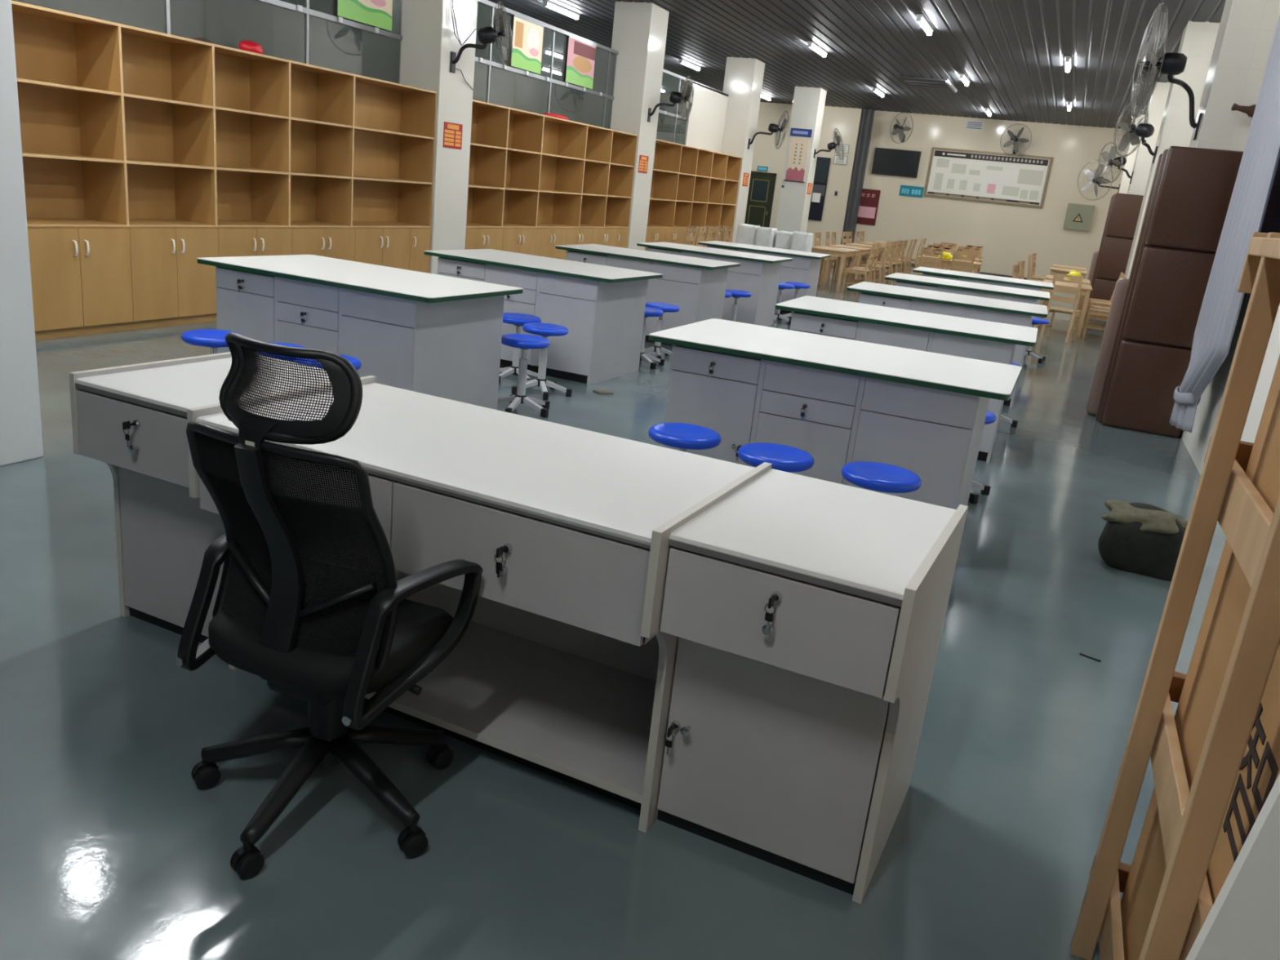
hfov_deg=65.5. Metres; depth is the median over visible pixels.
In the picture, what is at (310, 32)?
window
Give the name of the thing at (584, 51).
print
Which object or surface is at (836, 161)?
notice
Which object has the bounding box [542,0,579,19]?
ceiling light
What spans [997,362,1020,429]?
stool
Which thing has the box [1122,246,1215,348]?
cushion
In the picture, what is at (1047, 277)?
wooden table
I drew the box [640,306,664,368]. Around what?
stool
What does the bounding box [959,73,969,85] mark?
ceiling light
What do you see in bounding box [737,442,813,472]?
stool
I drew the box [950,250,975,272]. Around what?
wooden chair
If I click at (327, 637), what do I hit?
office chair
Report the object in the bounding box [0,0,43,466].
pillar
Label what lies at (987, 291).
lab table
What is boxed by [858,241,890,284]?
wooden chair
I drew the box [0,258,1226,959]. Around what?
floor
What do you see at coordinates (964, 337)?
lab table
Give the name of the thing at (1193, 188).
cushion
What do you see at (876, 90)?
ceiling light
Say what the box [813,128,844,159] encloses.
wall fan
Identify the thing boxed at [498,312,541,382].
stool
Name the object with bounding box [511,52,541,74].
print
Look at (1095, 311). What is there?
wooden chair
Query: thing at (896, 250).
wooden chair
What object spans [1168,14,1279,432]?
curtain
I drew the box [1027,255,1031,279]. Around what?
wooden chair
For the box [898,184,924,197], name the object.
wall sign
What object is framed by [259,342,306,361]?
stool
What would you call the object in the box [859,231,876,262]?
wooden chair
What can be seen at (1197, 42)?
wall
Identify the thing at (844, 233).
wooden chair
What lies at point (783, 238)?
armchair
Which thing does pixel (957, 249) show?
wooden chair
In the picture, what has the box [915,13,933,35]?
ceiling light
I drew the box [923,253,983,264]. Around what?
wooden table
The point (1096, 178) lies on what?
wall fan
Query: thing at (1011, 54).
ceiling
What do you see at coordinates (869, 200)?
board
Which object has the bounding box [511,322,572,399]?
stool
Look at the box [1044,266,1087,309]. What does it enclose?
wooden table
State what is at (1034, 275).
wooden chair
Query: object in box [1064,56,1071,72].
ceiling light
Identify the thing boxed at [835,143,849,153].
notice
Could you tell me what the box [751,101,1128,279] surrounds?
wall
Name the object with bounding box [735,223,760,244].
armchair
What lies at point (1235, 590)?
cardboard box
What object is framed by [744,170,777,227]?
door
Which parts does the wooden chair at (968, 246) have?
backrest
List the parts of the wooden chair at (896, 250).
leg, backrest, leg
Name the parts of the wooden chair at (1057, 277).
leg, leg, seat, backrest, leg, leg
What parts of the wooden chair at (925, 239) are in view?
leg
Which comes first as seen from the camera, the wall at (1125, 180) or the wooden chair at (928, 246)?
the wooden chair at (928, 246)
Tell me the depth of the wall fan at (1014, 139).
27.62 m
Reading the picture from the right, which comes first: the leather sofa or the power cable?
the leather sofa
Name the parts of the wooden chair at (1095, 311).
leg, seat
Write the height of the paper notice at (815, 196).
0.270 m
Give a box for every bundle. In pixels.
[238,40,262,53]
[543,112,568,119]
[937,251,952,259]
[1066,270,1081,279]
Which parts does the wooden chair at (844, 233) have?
backrest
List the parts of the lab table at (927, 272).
drawer, panel, panel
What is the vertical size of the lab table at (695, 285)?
0.858 m
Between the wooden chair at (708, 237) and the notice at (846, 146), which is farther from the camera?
the notice at (846, 146)
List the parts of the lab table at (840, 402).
post, door, drawer, knob, post, panel, drawer, panel, post, panel, panel, post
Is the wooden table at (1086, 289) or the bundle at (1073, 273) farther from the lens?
the bundle at (1073, 273)
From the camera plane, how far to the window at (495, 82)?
14.23 m
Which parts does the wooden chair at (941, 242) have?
backrest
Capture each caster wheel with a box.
[192,760,218,776]
[233,839,261,865]
[400,819,426,843]
[430,742,450,759]
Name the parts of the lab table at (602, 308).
door, drawer, post, panel, panel, drawer, post, panel, panel, post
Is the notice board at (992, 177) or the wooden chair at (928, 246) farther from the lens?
the notice board at (992, 177)
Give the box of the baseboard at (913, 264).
[851,257,1026,279]
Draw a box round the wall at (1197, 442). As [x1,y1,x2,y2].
[1179,134,1279,475]
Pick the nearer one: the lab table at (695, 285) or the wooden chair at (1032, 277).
the lab table at (695, 285)
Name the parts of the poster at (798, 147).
rail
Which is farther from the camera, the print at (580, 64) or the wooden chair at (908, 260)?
the wooden chair at (908, 260)
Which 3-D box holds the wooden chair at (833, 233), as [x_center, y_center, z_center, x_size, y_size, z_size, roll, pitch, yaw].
[4.631,-5.239,23.036,0.470,0.950,0.400,12,18,19]
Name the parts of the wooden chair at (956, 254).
leg, leg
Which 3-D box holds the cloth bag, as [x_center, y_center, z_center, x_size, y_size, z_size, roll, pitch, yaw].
[2.508,0.285,4.956,0.416,0.319,0.345,14,18,23]
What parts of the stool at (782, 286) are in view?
leg, seat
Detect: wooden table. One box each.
[811,245,858,291]
[822,244,871,282]
[841,243,884,278]
[859,241,896,272]
[870,240,905,273]
[915,255,982,275]
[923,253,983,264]
[1035,279,1092,337]
[1040,274,1090,321]
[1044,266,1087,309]
[1049,263,1086,297]
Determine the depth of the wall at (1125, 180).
23.68 m
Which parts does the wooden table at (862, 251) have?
leg, leg, leg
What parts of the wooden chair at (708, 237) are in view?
leg, leg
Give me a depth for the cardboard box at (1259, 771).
1.49 m
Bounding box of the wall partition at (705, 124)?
[684,82,728,152]
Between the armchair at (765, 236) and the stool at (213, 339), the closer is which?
the stool at (213, 339)
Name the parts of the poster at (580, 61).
rail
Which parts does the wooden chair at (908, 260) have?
leg, leg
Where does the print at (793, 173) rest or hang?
on the poster at (798, 147)
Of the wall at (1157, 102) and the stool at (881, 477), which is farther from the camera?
the wall at (1157, 102)
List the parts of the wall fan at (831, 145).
arm, motor, blade, blade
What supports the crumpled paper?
on the floor
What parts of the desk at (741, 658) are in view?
drawer, knob, panel, door, panel, drawer, key blade, knob, panel, drawer, knob, panel, knob, key blade, door, drawer, panel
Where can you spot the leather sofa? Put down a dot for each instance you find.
(1144, 354)
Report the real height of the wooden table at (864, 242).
0.750 m
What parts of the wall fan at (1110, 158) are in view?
blade, blade, blade, motor, arm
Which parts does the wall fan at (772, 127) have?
arm, motor, blade, blade, blade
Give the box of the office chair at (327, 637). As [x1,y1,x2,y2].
[175,332,483,879]
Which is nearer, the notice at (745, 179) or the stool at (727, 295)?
the stool at (727, 295)
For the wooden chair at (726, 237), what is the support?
on the floor
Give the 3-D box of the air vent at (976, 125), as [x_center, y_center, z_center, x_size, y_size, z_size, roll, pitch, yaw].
[9.543,-10.123,28.370,0.480,0.260,0.045,13,18,20]
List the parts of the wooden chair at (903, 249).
leg, backrest, leg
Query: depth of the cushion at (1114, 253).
18.57 m
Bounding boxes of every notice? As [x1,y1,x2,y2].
[443,121,462,149]
[638,155,648,173]
[742,172,749,186]
[806,182,812,194]
[811,192,821,202]
[833,155,848,164]
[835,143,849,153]
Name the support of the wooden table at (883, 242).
on the floor
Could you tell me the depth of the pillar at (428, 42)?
11.38 m
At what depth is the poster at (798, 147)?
25.64 m
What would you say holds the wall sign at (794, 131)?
attached to the pillar at (808, 103)
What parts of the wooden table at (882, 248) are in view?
leg, leg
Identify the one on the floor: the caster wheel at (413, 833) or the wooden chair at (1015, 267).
the wooden chair at (1015, 267)
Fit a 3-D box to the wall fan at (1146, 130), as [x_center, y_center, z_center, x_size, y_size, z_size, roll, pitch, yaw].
[6.681,-4.681,13.315,0.788,0.764,0.397,-9,23,-42]
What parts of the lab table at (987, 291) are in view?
drawer, panel, panel, panel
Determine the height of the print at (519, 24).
0.311 m
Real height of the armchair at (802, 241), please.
1.028 m
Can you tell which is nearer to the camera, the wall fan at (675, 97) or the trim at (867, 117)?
the wall fan at (675, 97)
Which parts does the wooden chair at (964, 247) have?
backrest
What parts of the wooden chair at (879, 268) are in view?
seat, leg, leg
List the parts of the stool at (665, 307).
leg, leg, seat, leg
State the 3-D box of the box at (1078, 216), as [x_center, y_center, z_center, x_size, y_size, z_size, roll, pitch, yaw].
[12.274,-7.356,27.831,0.680,0.700,0.133,13,18,20]
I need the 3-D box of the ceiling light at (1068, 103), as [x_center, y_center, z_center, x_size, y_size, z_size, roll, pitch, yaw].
[9.851,-8.585,22.828,0.100,0.095,1.204,13,18,20]
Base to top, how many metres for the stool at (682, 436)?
0.507 m
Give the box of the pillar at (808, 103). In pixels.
[775,85,826,231]
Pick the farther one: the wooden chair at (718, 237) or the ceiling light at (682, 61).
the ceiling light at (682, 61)
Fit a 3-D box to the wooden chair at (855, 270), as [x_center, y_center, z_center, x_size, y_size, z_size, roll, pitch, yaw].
[4.145,-4.005,18.746,0.470,0.950,0.400,12,18,19]
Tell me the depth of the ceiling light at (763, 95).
28.34 m
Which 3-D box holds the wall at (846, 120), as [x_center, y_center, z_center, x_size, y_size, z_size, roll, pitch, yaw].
[5.705,-9.041,30.201,1.400,4.320,0.250,13,18,20]
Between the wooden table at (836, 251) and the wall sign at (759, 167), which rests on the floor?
the wooden table at (836, 251)
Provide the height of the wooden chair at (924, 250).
0.950 m
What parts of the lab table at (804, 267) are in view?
drawer, panel, panel, panel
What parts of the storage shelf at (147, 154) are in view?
door, handle, handle, door, door, handle, handle, door, door, handle, handle, door, door, handle, handle, door, door, handle, handle, door, handle, door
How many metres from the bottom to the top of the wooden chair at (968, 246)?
0.950 m
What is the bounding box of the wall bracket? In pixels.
[1231,102,1256,117]
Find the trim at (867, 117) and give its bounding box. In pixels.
[840,108,875,258]
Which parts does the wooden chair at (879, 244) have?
leg, seat, leg, backrest, leg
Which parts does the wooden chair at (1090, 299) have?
seat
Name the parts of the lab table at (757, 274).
drawer, panel, panel, panel, post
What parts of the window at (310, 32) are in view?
frame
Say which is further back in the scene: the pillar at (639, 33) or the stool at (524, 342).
the pillar at (639, 33)
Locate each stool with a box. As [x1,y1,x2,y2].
[181,328,242,354]
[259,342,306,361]
[295,354,361,369]
[497,333,550,417]
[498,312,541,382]
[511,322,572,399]
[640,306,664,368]
[644,302,679,359]
[648,422,720,452]
[724,291,731,297]
[725,288,751,321]
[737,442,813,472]
[773,282,794,324]
[777,281,810,320]
[840,461,921,493]
[968,410,995,503]
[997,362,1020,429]
[1024,316,1049,363]
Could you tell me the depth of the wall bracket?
8.16 m
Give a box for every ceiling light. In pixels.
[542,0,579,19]
[679,58,701,71]
[760,93,771,100]
[807,40,827,57]
[872,87,884,97]
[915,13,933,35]
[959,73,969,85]
[984,107,991,116]
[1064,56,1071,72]
[1066,100,1071,111]
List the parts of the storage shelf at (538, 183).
door, door, door, door, door, door, door, door, door, door, door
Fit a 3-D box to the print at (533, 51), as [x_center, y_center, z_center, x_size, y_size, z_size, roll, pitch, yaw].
[-1.465,-5.920,13.758,0.002,0.096,0.246,13,18,20]
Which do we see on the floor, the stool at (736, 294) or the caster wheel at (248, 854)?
the stool at (736, 294)
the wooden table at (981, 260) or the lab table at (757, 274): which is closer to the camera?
the lab table at (757, 274)
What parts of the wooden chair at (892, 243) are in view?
leg, backrest, leg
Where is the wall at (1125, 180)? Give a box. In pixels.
[1118,114,1145,193]
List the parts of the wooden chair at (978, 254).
leg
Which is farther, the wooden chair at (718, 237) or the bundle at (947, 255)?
the bundle at (947, 255)
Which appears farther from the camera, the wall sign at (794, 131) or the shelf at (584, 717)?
the wall sign at (794, 131)
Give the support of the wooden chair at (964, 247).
on the floor
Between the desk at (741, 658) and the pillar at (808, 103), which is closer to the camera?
the desk at (741, 658)
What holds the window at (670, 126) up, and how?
in the wall partition at (705, 124)
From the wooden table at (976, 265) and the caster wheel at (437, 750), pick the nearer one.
the caster wheel at (437, 750)
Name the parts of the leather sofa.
frame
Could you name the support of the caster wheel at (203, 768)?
attached to the office chair at (327, 637)
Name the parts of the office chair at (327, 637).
armrest, leg, headrest stem, leg, headrest frame, frame, seat, leg, leg, armrest, lever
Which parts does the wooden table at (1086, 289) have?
leg, leg, leg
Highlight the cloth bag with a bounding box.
[1097,499,1187,581]
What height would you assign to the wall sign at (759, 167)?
0.140 m
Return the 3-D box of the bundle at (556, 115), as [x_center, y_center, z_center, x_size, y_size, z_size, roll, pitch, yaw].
[-1.186,-5.178,14.164,0.194,0.071,0.737,13,18,20]
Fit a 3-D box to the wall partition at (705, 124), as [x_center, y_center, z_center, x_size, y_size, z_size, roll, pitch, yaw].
[1.246,-6.304,20.816,0.070,3.550,2.220,13,18,20]
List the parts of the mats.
frame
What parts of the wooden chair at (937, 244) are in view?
backrest, leg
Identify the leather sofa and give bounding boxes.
[1086,145,1243,437]
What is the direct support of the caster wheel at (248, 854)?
attached to the office chair at (327, 637)
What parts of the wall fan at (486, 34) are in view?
arm, motor, blade, blade, blade, blade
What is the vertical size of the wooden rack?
1.620 m
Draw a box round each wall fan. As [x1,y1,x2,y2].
[449,0,512,73]
[647,75,693,122]
[747,110,788,149]
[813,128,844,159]
[889,112,913,143]
[1000,123,1031,155]
[1077,160,1120,199]
[1097,142,1133,183]
[1113,100,1157,163]
[1130,2,1202,140]
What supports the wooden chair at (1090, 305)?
on the floor
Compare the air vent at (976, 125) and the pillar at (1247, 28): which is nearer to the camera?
the pillar at (1247, 28)
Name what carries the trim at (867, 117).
attached to the wall at (1007, 234)
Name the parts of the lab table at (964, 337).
door, drawer, post, panel, post, panel, panel, post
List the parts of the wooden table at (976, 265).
leg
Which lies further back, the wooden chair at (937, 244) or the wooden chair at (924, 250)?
the wooden chair at (937, 244)
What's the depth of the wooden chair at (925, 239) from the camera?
25.89 m
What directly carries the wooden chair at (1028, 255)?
on the floor
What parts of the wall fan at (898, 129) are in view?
blade, blade, blade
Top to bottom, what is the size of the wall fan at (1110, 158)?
0.716 m
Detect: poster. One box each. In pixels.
[337,0,392,31]
[511,14,543,74]
[565,35,595,88]
[783,136,809,182]
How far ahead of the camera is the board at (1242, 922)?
1.13 m
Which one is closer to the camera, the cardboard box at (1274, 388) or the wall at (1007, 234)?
the cardboard box at (1274, 388)
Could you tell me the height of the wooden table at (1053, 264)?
0.750 m
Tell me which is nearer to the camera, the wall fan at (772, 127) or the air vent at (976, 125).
the wall fan at (772, 127)
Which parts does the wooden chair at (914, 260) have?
leg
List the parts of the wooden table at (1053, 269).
leg, leg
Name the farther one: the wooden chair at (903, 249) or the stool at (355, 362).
the wooden chair at (903, 249)
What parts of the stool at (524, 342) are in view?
leg, leg, gas rod, seat, leg, leg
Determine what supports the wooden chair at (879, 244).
on the floor
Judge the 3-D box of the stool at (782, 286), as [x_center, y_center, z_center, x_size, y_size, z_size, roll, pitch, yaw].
[1.850,-2.340,13.140,0.433,0.507,0.454,-5,20,-32]
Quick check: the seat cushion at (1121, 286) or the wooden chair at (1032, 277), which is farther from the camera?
the wooden chair at (1032, 277)
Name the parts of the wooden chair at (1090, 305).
leg, seat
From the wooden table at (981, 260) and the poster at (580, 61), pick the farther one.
the wooden table at (981, 260)
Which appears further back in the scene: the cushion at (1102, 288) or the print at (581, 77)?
the cushion at (1102, 288)
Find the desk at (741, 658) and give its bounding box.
[69,351,968,904]
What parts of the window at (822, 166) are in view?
pane, pane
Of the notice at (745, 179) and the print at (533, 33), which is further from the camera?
the notice at (745, 179)
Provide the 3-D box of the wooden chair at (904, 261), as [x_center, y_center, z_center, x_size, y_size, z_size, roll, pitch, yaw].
[6.212,-5.295,23.792,0.470,0.950,0.400,11,17,16]
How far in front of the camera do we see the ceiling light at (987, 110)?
25.78 m
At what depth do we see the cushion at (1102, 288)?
18.75 m
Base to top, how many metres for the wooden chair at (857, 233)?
0.950 m
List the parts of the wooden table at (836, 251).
leg, leg, leg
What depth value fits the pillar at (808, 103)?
25.73 m
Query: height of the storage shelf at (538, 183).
2.317 m
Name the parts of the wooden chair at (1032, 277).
leg, seat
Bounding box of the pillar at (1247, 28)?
[1189,0,1279,151]
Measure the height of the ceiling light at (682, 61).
0.095 m
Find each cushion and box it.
[1086,278,1128,415]
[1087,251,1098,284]
[1090,278,1116,319]
[1096,236,1133,280]
[1102,339,1191,437]
[1105,192,1143,239]
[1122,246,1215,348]
[1145,146,1243,253]
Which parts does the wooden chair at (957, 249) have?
backrest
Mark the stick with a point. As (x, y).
(1081, 654)
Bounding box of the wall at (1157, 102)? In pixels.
[1127,81,1170,195]
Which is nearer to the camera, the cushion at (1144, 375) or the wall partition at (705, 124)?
the cushion at (1144, 375)
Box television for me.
[871,147,921,177]
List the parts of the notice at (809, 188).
printed panel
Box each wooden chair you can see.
[683,226,697,245]
[693,226,707,246]
[702,226,716,247]
[713,226,724,240]
[720,226,732,241]
[810,231,826,281]
[814,231,836,280]
[822,231,841,269]
[829,231,851,275]
[841,231,861,266]
[841,243,877,292]
[846,231,866,266]
[848,242,883,286]
[855,231,866,263]
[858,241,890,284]
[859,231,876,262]
[863,241,897,284]
[871,240,903,284]
[878,240,908,277]
[886,239,913,273]
[892,239,917,274]
[898,238,923,275]
[901,238,926,273]
[917,247,942,275]
[925,244,946,269]
[928,245,951,269]
[933,242,951,267]
[936,243,955,270]
[940,241,957,268]
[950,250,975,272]
[953,248,977,272]
[955,245,976,271]
[958,248,982,270]
[963,246,982,272]
[966,244,983,251]
[1012,264,1017,278]
[1014,263,1020,278]
[1019,260,1025,279]
[1026,254,1043,281]
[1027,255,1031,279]
[1030,253,1044,279]
[1032,253,1045,277]
[1040,272,1082,342]
[1082,273,1124,327]
[1082,304,1110,334]
[1082,306,1109,337]
[1088,271,1122,318]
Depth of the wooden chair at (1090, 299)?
17.33 m
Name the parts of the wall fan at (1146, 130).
blade, blade, blade, motor, arm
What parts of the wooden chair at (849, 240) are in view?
backrest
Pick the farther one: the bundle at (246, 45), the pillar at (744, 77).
the pillar at (744, 77)
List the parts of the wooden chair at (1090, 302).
leg, seat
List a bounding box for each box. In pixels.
[1062,203,1094,231]
[1120,354,1279,924]
[1122,389,1279,959]
[1178,644,1279,959]
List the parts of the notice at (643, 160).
printed panel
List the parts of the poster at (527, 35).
rail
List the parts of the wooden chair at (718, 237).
leg, backrest, leg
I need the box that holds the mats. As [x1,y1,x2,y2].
[1087,192,1143,319]
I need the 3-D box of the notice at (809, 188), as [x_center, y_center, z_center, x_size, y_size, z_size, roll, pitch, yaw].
[4.430,-7.618,25.994,0.008,0.280,0.400,13,18,20]
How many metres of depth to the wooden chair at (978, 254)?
20.35 m
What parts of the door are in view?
trim, glass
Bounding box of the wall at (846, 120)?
[806,106,862,246]
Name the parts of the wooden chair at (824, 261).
leg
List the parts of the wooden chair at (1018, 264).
backrest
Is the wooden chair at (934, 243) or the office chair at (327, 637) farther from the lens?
the wooden chair at (934, 243)
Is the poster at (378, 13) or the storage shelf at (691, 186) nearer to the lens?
the poster at (378, 13)
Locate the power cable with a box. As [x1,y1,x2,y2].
[450,0,476,89]
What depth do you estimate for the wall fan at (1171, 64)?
8.48 m
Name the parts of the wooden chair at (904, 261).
leg, leg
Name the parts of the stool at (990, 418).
leg, seat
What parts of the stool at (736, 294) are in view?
gas rod, seat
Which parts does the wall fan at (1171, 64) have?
blade, blade, blade, blade, blade, motor, arm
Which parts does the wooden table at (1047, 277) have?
leg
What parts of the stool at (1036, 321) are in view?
leg, seat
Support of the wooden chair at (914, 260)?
on the floor
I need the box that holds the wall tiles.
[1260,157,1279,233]
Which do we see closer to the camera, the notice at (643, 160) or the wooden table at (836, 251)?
the notice at (643, 160)
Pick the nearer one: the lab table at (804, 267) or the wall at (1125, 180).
the lab table at (804, 267)
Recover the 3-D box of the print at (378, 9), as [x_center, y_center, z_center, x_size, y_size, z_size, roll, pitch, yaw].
[-2.895,-5.018,10.516,0.003,0.108,0.900,13,18,20]
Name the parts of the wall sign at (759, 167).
printed panel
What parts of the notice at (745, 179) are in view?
printed panel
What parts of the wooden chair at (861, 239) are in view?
backrest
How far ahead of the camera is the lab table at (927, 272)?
12.97 m
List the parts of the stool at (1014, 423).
leg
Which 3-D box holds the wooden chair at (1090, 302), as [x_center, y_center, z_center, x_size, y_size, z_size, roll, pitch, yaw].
[7.857,-3.040,16.869,0.470,0.950,0.400,13,18,21]
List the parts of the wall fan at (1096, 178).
blade, blade, blade, blade, blade, arm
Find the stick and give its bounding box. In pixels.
[1080,653,1101,662]
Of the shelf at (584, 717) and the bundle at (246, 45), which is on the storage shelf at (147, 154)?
the bundle at (246, 45)
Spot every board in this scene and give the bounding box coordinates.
[857,188,880,225]
[924,146,1053,208]
[1185,773,1279,959]
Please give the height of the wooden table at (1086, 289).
0.750 m
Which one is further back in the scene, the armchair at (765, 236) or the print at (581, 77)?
the armchair at (765, 236)
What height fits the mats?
2.304 m
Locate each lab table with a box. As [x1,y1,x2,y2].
[196,254,523,409]
[424,248,662,385]
[555,244,740,346]
[636,241,792,326]
[648,318,1022,509]
[697,240,831,314]
[774,295,1037,463]
[846,281,1047,407]
[884,272,1049,373]
[912,266,1053,347]
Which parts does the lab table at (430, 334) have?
post, drawer, door, post, panel, panel, drawer, post, panel, panel, post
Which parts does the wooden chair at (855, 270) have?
leg, leg, seat, leg, leg, backrest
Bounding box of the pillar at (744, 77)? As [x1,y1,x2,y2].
[721,56,764,242]
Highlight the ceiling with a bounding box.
[488,0,1226,128]
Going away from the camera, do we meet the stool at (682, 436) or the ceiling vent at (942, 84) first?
the stool at (682, 436)
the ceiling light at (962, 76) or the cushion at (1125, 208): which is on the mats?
the cushion at (1125, 208)
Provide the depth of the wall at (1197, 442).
6.98 m
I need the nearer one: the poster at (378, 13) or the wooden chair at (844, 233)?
the poster at (378, 13)
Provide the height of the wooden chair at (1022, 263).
0.950 m
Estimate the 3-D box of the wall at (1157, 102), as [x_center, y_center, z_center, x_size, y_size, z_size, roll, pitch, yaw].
[9.525,-5.297,19.099,0.370,4.320,0.700,13,18,20]
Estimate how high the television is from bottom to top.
0.740 m
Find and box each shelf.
[11,0,436,340]
[372,613,656,795]
[465,99,637,259]
[644,138,742,250]
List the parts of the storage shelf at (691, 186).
door, door, door, door, door, door, door, door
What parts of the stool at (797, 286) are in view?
leg, seat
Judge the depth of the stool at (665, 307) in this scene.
9.42 m
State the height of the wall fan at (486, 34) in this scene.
0.799 m
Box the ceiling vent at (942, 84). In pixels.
[899,75,957,92]
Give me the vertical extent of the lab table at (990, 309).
0.858 m
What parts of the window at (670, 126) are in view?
pane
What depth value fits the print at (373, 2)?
10.68 m
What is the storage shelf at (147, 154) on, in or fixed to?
on the floor
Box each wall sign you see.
[756,165,768,171]
[790,127,812,137]
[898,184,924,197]
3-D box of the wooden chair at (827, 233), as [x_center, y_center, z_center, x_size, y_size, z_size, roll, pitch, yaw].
[4.384,-5.106,22.502,0.470,0.950,0.400,11,17,15]
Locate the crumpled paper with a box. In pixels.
[592,389,613,394]
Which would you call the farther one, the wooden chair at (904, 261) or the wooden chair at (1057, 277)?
the wooden chair at (904, 261)
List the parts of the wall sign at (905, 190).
printed panel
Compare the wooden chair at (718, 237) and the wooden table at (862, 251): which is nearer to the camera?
the wooden chair at (718, 237)
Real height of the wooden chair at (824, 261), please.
0.950 m
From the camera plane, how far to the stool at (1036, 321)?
12.05 m
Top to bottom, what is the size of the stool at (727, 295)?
0.507 m
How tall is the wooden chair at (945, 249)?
0.950 m
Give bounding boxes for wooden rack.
[1071,231,1279,959]
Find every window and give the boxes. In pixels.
[13,0,402,83]
[472,0,618,128]
[656,68,728,144]
[808,156,831,221]
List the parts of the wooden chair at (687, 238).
leg, backrest, leg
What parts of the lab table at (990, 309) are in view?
drawer, post, panel, post, panel, panel, post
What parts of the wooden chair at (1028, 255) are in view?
leg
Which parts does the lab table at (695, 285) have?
drawer, post, panel, post, panel, panel, post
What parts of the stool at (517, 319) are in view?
leg, leg, gas rod, seat, leg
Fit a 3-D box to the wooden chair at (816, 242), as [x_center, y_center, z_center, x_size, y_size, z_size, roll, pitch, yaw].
[3.950,-4.798,21.319,0.470,0.950,0.400,13,18,23]
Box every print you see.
[351,0,392,18]
[370,0,386,6]
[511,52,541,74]
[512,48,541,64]
[515,20,524,48]
[527,27,539,49]
[529,48,538,56]
[565,69,593,88]
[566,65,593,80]
[573,40,595,60]
[573,56,591,72]
[785,166,804,181]
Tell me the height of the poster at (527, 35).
0.630 m
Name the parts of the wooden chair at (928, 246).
backrest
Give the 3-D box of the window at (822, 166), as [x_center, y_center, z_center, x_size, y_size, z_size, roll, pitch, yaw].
[5.377,-8.852,30.225,0.560,1.840,0.048,13,18,20]
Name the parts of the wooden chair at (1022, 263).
leg, backrest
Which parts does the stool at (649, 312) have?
leg, leg, seat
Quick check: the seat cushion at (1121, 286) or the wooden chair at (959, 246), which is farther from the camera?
the wooden chair at (959, 246)
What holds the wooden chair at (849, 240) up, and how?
on the floor
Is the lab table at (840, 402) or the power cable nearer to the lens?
the lab table at (840, 402)
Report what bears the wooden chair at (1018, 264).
on the floor
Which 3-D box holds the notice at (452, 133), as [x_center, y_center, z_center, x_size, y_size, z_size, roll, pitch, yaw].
[-2.175,-4.005,11.567,0.008,0.280,0.380,13,18,20]
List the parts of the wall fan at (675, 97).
arm, motor, blade, blade, blade, blade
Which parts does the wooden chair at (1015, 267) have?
leg, backrest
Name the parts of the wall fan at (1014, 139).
blade, blade, blade, blade, blade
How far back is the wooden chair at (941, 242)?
24.19 m
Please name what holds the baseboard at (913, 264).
attached to the wall at (1007, 234)
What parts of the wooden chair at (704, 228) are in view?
leg, leg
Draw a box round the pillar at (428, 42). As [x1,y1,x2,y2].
[399,0,477,274]
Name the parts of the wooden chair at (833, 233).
leg, backrest, leg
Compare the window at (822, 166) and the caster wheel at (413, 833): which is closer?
the caster wheel at (413, 833)
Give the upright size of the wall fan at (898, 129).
0.847 m
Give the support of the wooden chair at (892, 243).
on the floor
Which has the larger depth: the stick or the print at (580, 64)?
the print at (580, 64)
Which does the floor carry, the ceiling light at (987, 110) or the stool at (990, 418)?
the stool at (990, 418)
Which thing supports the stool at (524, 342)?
on the floor
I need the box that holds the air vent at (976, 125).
[964,120,984,130]
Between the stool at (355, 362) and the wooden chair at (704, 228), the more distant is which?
the wooden chair at (704, 228)
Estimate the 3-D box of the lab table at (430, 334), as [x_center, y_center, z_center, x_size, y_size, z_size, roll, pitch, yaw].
[-1.792,-0.893,6.390,1.758,0.858,1.032,13,18,22]
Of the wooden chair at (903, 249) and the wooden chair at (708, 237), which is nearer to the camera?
the wooden chair at (708, 237)
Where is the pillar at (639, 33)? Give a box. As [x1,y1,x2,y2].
[609,0,669,250]
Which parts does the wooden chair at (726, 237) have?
leg, backrest, leg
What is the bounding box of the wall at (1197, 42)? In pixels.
[1124,20,1220,278]
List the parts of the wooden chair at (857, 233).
leg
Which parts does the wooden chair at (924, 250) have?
leg, backrest, leg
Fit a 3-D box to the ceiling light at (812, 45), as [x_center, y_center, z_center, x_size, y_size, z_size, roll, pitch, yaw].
[3.286,-7.970,18.409,0.100,0.095,1.204,13,18,20]
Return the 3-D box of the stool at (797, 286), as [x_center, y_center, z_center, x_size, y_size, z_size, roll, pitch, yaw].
[2.115,-2.400,13.435,0.433,0.507,0.454,8,17,6]
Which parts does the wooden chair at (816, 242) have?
leg, backrest, leg, leg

